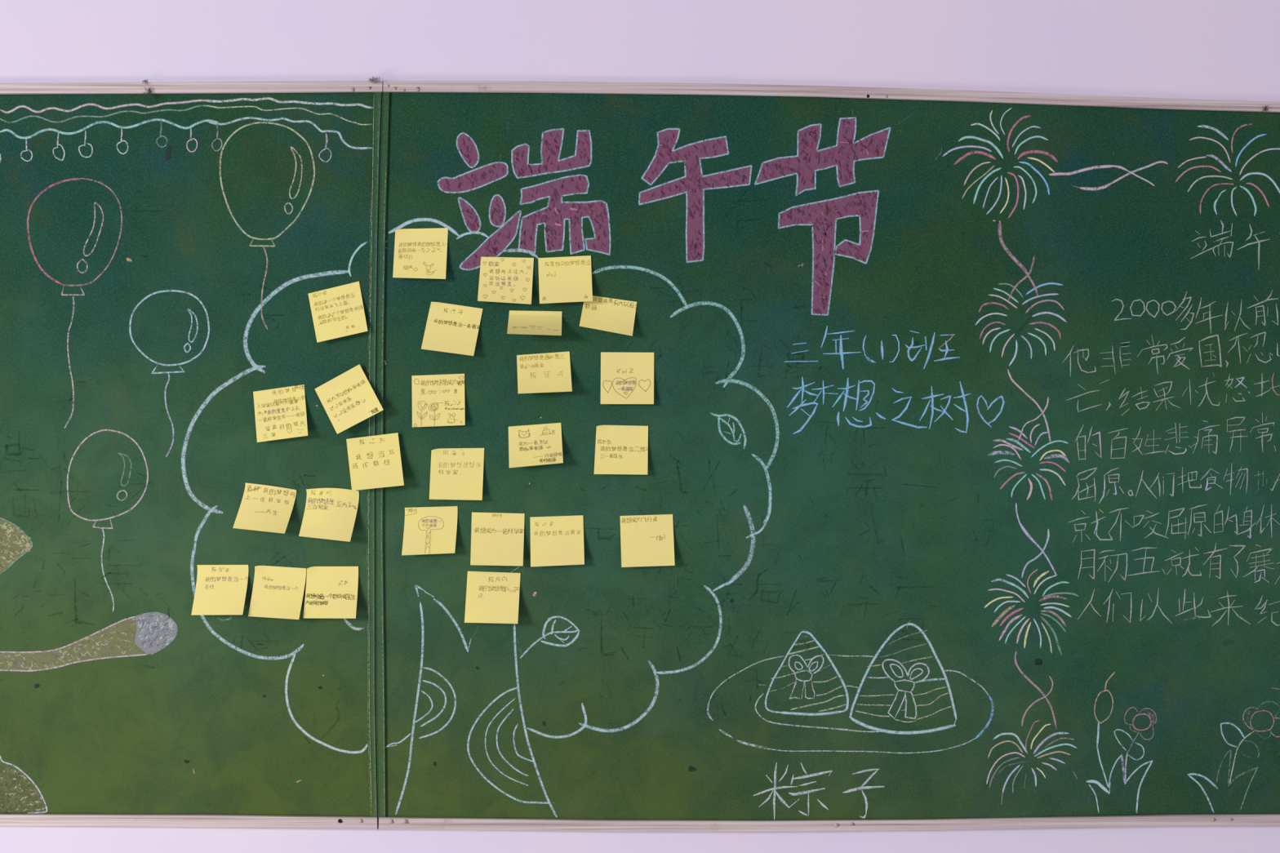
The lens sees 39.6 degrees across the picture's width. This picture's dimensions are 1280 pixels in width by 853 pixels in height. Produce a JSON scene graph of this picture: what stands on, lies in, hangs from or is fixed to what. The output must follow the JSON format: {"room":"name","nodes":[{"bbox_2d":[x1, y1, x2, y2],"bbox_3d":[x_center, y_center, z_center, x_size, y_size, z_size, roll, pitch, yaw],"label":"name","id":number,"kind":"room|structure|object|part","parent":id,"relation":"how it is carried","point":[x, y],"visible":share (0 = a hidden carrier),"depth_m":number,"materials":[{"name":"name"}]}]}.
{"room":"school classroom","nodes":[
{"label":"school classroom","id":0,"kind":"room"},
{"bbox_2d":[0,0,1279,852],"bbox_3d":[0.198,0.001,2.607,6.800,3.100,0.120,0,0,-2],"label":"wall","id":1,"kind":"structure","parent":0,"point":[1223,50],"depth_m":2.54,"materials":[{"name":"paint"}]},
{"bbox_2d":[0,80,382,830],"bbox_3d":[-0.886,0.039,2.509,1.038,1.067,0.015,0,0,-2],"label":"chalkboard","id":2,"kind":"object","parent":1,"relation":"attached to","point":[162,254],"visible":1,"depth_m":2.52,"materials":[{"name":"metal"}]},
{"bbox_3d":[-0.750,-0.421,2.512,0.308,0.032,0.001,0,0,-2],"label":"garland cord","id":3,"kind":"part","parent":2,"relation":"part of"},
{"bbox_2d":[142,86,151,97],"bbox_3d":[-0.694,-0.470,2.505,0.014,0.017,0.005,0,0,-2],"label":"tuft","id":4,"kind":"object","parent":2,"relation":"attached to","point":[149,91],"visible":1,"depth_m":2.50,"materials":[{"name":"grey"}]},
{"bbox_3d":[-0.882,0.556,2.509,1.019,0.032,0.014,0,0,-2],"label":"rail","id":5,"kind":"part","parent":2,"relation":"part of","materials":[{"name":"metal"}]},
{"bbox_3d":[-0.878,-0.477,2.509,1.026,0.034,0.014,0,0,-2],"label":"rail","id":6,"kind":"part","parent":2,"relation":"part of","materials":[{"name":"metal"}]},
{"bbox_2d":[191,564,248,615],"bbox_3d":[-0.593,0.231,2.504,0.077,0.070,0.024,0,0,-2],"label":"sticky note","id":7,"kind":"object","parent":2,"relation":"attached to","point":[220,589],"visible":1,"depth_m":2.51,"materials":[{"name":"yellow paper"}]},
{"bbox_2d":[232,483,296,533],"bbox_3d":[-0.529,0.115,2.504,0.086,0.070,0.026,0,0,-2],"label":"sticky note","id":8,"kind":"object","parent":2,"relation":"attached to","point":[263,508],"visible":1,"depth_m":2.51,"materials":[{"name":"yellow paper"}]},
{"bbox_2d":[248,565,306,619],"bbox_3d":[-0.512,0.234,2.506,0.079,0.074,0.023,0,0,-2],"label":"sticky note","id":9,"kind":"object","parent":2,"relation":"attached to","point":[277,592],"visible":1,"depth_m":2.51,"materials":[{"name":"yellow paper"}]},
{"bbox_2d":[253,384,307,442],"bbox_3d":[-0.508,-0.019,2.511,0.080,0.082,0.014,0,0,-2],"label":"sticky note","id":10,"kind":"object","parent":2,"relation":"attached to","point":[280,413],"visible":1,"depth_m":2.52,"materials":[{"name":"yellow paper"}]},
{"bbox_3d":[-0.497,-0.416,2.519,0.235,0.046,0.001,0,0,-2],"label":"garland cord","id":11,"kind":"part","parent":2,"relation":"part of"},
{"bbox_2d":[298,488,359,542],"bbox_3d":[-0.439,0.124,2.509,0.082,0.075,0.023,0,0,-2],"label":"sticky note","id":12,"kind":"object","parent":2,"relation":"attached to","point":[330,513],"visible":1,"depth_m":2.52,"materials":[{"name":"yellow paper"}]},
{"bbox_2d":[302,566,358,618],"bbox_3d":[-0.437,0.234,2.510,0.076,0.072,0.020,0,0,-2],"label":"sticky note","id":13,"kind":"object","parent":2,"relation":"attached to","point":[331,592],"visible":1,"depth_m":2.52,"materials":[{"name":"yellow paper"}]},
{"bbox_2d":[307,281,368,342],"bbox_3d":[-0.427,-0.162,2.515,0.086,0.088,0.011,0,0,-2],"label":"sticky note","id":14,"kind":"object","parent":2,"relation":"attached to","point":[337,312],"visible":1,"depth_m":2.52,"materials":[{"name":"yellow paper"}]},
{"bbox_2d":[314,364,383,434],"bbox_3d":[-0.411,-0.039,2.510,0.099,0.099,0.012,0,0,-2],"label":"sticky note","id":15,"kind":"object","parent":2,"relation":"attached to","point":[348,399],"visible":1,"depth_m":2.51,"materials":[{"name":"yellow paper"}]},
{"bbox_2d":[366,75,381,82],"bbox_3d":[-0.374,-0.490,2.514,0.025,0.010,0.006,0,0,-2],"label":"tuft","id":16,"kind":"object","parent":2,"relation":"on","point":[373,77],"visible":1,"depth_m":2.51,"materials":[{"name":"grey"}]},
{"bbox_2d":[346,432,404,490],"bbox_3d":[-0.374,0.050,2.510,0.083,0.082,0.014,0,0,-2],"label":"sticky note","id":17,"kind":"object","parent":2,"relation":"attached to","point":[374,461],"visible":1,"depth_m":2.51,"materials":[{"name":"yellow paper"}]},
{"bbox_2d":[375,80,1279,832],"bbox_3d":[0.532,0.046,2.548,1.817,1.073,0.015,0,0,-2],"label":"chalkboard","id":18,"kind":"object","parent":1,"relation":"attached to","point":[962,421],"visible":1,"depth_m":2.54,"materials":[{"name":"metal"}]},
{"bbox_2d":[392,227,448,279],"bbox_3d":[-0.311,-0.245,2.518,0.077,0.074,0.011,0,0,-2],"label":"sticky note","id":19,"kind":"object","parent":18,"relation":"attached to","point":[419,253],"visible":1,"depth_m":2.52,"materials":[{"name":"yellow paper"}]},
{"bbox_2d":[401,506,457,555],"bbox_3d":[-0.298,0.148,2.517,0.078,0.069,0.014,0,0,-2],"label":"sticky note","id":20,"kind":"object","parent":18,"relation":"attached to","point":[427,530],"visible":1,"depth_m":2.52,"materials":[{"name":"yellow paper"}]},
{"bbox_2d":[411,373,465,426],"bbox_3d":[-0.286,-0.037,2.519,0.076,0.076,0.010,0,0,-2],"label":"sticky note","id":21,"kind":"object","parent":18,"relation":"attached to","point":[437,400],"visible":1,"depth_m":2.52,"materials":[{"name":"yellow paper"}]},
{"bbox_2d":[421,302,482,355],"bbox_3d":[-0.266,-0.138,2.519,0.086,0.077,0.012,0,0,-2],"label":"sticky note","id":22,"kind":"object","parent":18,"relation":"attached to","point":[449,328],"visible":1,"depth_m":2.52,"materials":[{"name":"yellow paper"}]},
{"bbox_2d":[429,448,484,500],"bbox_3d":[-0.260,0.067,2.519,0.077,0.074,0.011,0,0,-2],"label":"sticky note","id":23,"kind":"object","parent":18,"relation":"attached to","point":[455,473],"visible":1,"depth_m":2.52,"materials":[{"name":"yellow paper"}]},
{"bbox_2d":[464,571,520,623],"bbox_3d":[-0.209,0.242,2.517,0.078,0.073,0.020,0,0,-2],"label":"sticky note","id":24,"kind":"object","parent":18,"relation":"attached to","point":[491,597],"visible":1,"depth_m":2.52,"materials":[{"name":"yellow paper"}]},
{"bbox_2d":[470,512,524,566],"bbox_3d":[-0.202,0.160,2.520,0.076,0.075,0.014,0,0,-2],"label":"sticky note","id":25,"kind":"object","parent":18,"relation":"attached to","point":[497,539],"visible":1,"depth_m":2.52,"materials":[{"name":"yellow paper"}]},
{"bbox_2d":[477,257,533,304],"bbox_3d":[-0.190,-0.207,2.521,0.079,0.068,0.012,0,0,-2],"label":"sticky note","id":26,"kind":"object","parent":18,"relation":"attached to","point":[501,279],"visible":1,"depth_m":2.52,"materials":[{"name":"yellow paper"}]},
{"bbox_2d":[506,310,561,335],"bbox_3d":[-0.149,-0.146,2.512,0.076,0.037,0.033,0,0,-2],"label":"sticky note","id":27,"kind":"object","parent":18,"relation":"attached to","point":[522,322],"visible":1,"depth_m":2.52,"materials":[{"name":"yellow paper"}]},
{"bbox_2d":[508,422,563,467],"bbox_3d":[-0.148,0.027,2.519,0.078,0.064,0.018,0,0,-2],"label":"sticky note","id":28,"kind":"object","parent":18,"relation":"attached to","point":[532,445],"visible":1,"depth_m":2.52,"materials":[{"name":"yellow paper"}]},
{"bbox_2d":[516,351,572,393],"bbox_3d":[-0.136,-0.077,2.519,0.079,0.061,0.019,0,0,-2],"label":"sticky note","id":29,"kind":"object","parent":18,"relation":"attached to","point":[548,372],"visible":1,"depth_m":2.52,"materials":[{"name":"yellow paper"}]},
{"bbox_2d":[529,515,584,566],"bbox_3d":[-0.117,0.163,2.523,0.078,0.073,0.012,0,0,-2],"label":"sticky note","id":30,"kind":"object","parent":18,"relation":"attached to","point":[557,540],"visible":1,"depth_m":2.53,"materials":[{"name":"yellow paper"}]},
{"bbox_2d":[537,255,592,303],"bbox_3d":[-0.106,-0.208,2.522,0.078,0.070,0.014,0,0,-2],"label":"sticky note","id":31,"kind":"object","parent":18,"relation":"attached to","point":[565,279],"visible":1,"depth_m":2.52,"materials":[{"name":"yellow paper"}]},
{"bbox_2d":[579,295,636,336],"bbox_3d":[-0.045,-0.158,2.523,0.082,0.060,0.016,0,0,-2],"label":"sticky note","id":32,"kind":"object","parent":18,"relation":"attached to","point":[602,313],"visible":1,"depth_m":2.53,"materials":[{"name":"yellow paper"}]},
{"bbox_2d":[594,425,648,475],"bbox_3d":[-0.027,0.033,2.527,0.077,0.070,0.010,0,0,-2],"label":"sticky note","id":33,"kind":"object","parent":18,"relation":"attached to","point":[619,449],"visible":1,"depth_m":2.53,"materials":[{"name":"yellow paper"}]},
{"bbox_2d":[600,351,653,404],"bbox_3d":[-0.018,-0.069,2.528,0.076,0.074,0.008,0,0,-2],"label":"sticky note","id":34,"kind":"object","parent":18,"relation":"attached to","point":[626,378],"visible":1,"depth_m":2.53,"materials":[{"name":"yellow paper"}]},
{"bbox_2d":[619,514,675,567],"bbox_3d":[0.010,0.162,2.526,0.078,0.075,0.012,0,0,-2],"label":"sticky note","id":35,"kind":"object","parent":18,"relation":"attached to","point":[646,540],"visible":1,"depth_m":2.53,"materials":[{"name":"yellow paper"}]},
{"bbox_3d":[0.527,0.564,2.549,1.798,0.037,0.014,0,0,-2],"label":"rail","id":36,"kind":"part","parent":18,"relation":"part of","materials":[{"name":"metal"}]},
{"bbox_3d":[0.530,-0.465,2.549,1.792,0.050,0.014,0,0,-2],"label":"rail","id":37,"kind":"part","parent":18,"relation":"part of","materials":[{"name":"metal"}]},
{"bbox_2d":[1114,728,1144,760],"bbox_3d":[0.702,0.457,2.552,0.045,0.046,0.001,0,0,-2],"label":"leaf","id":38,"kind":"object","parent":18,"relation":"on","point":[1129,744],"depth_m":2.55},
{"bbox_2d":[1220,722,1259,758],"bbox_3d":[0.863,0.451,2.557,0.058,0.052,0.001,0,0,-2],"label":"leaf","id":39,"kind":"object","parent":18,"relation":"on","point":[1237,740],"depth_m":2.56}
]}

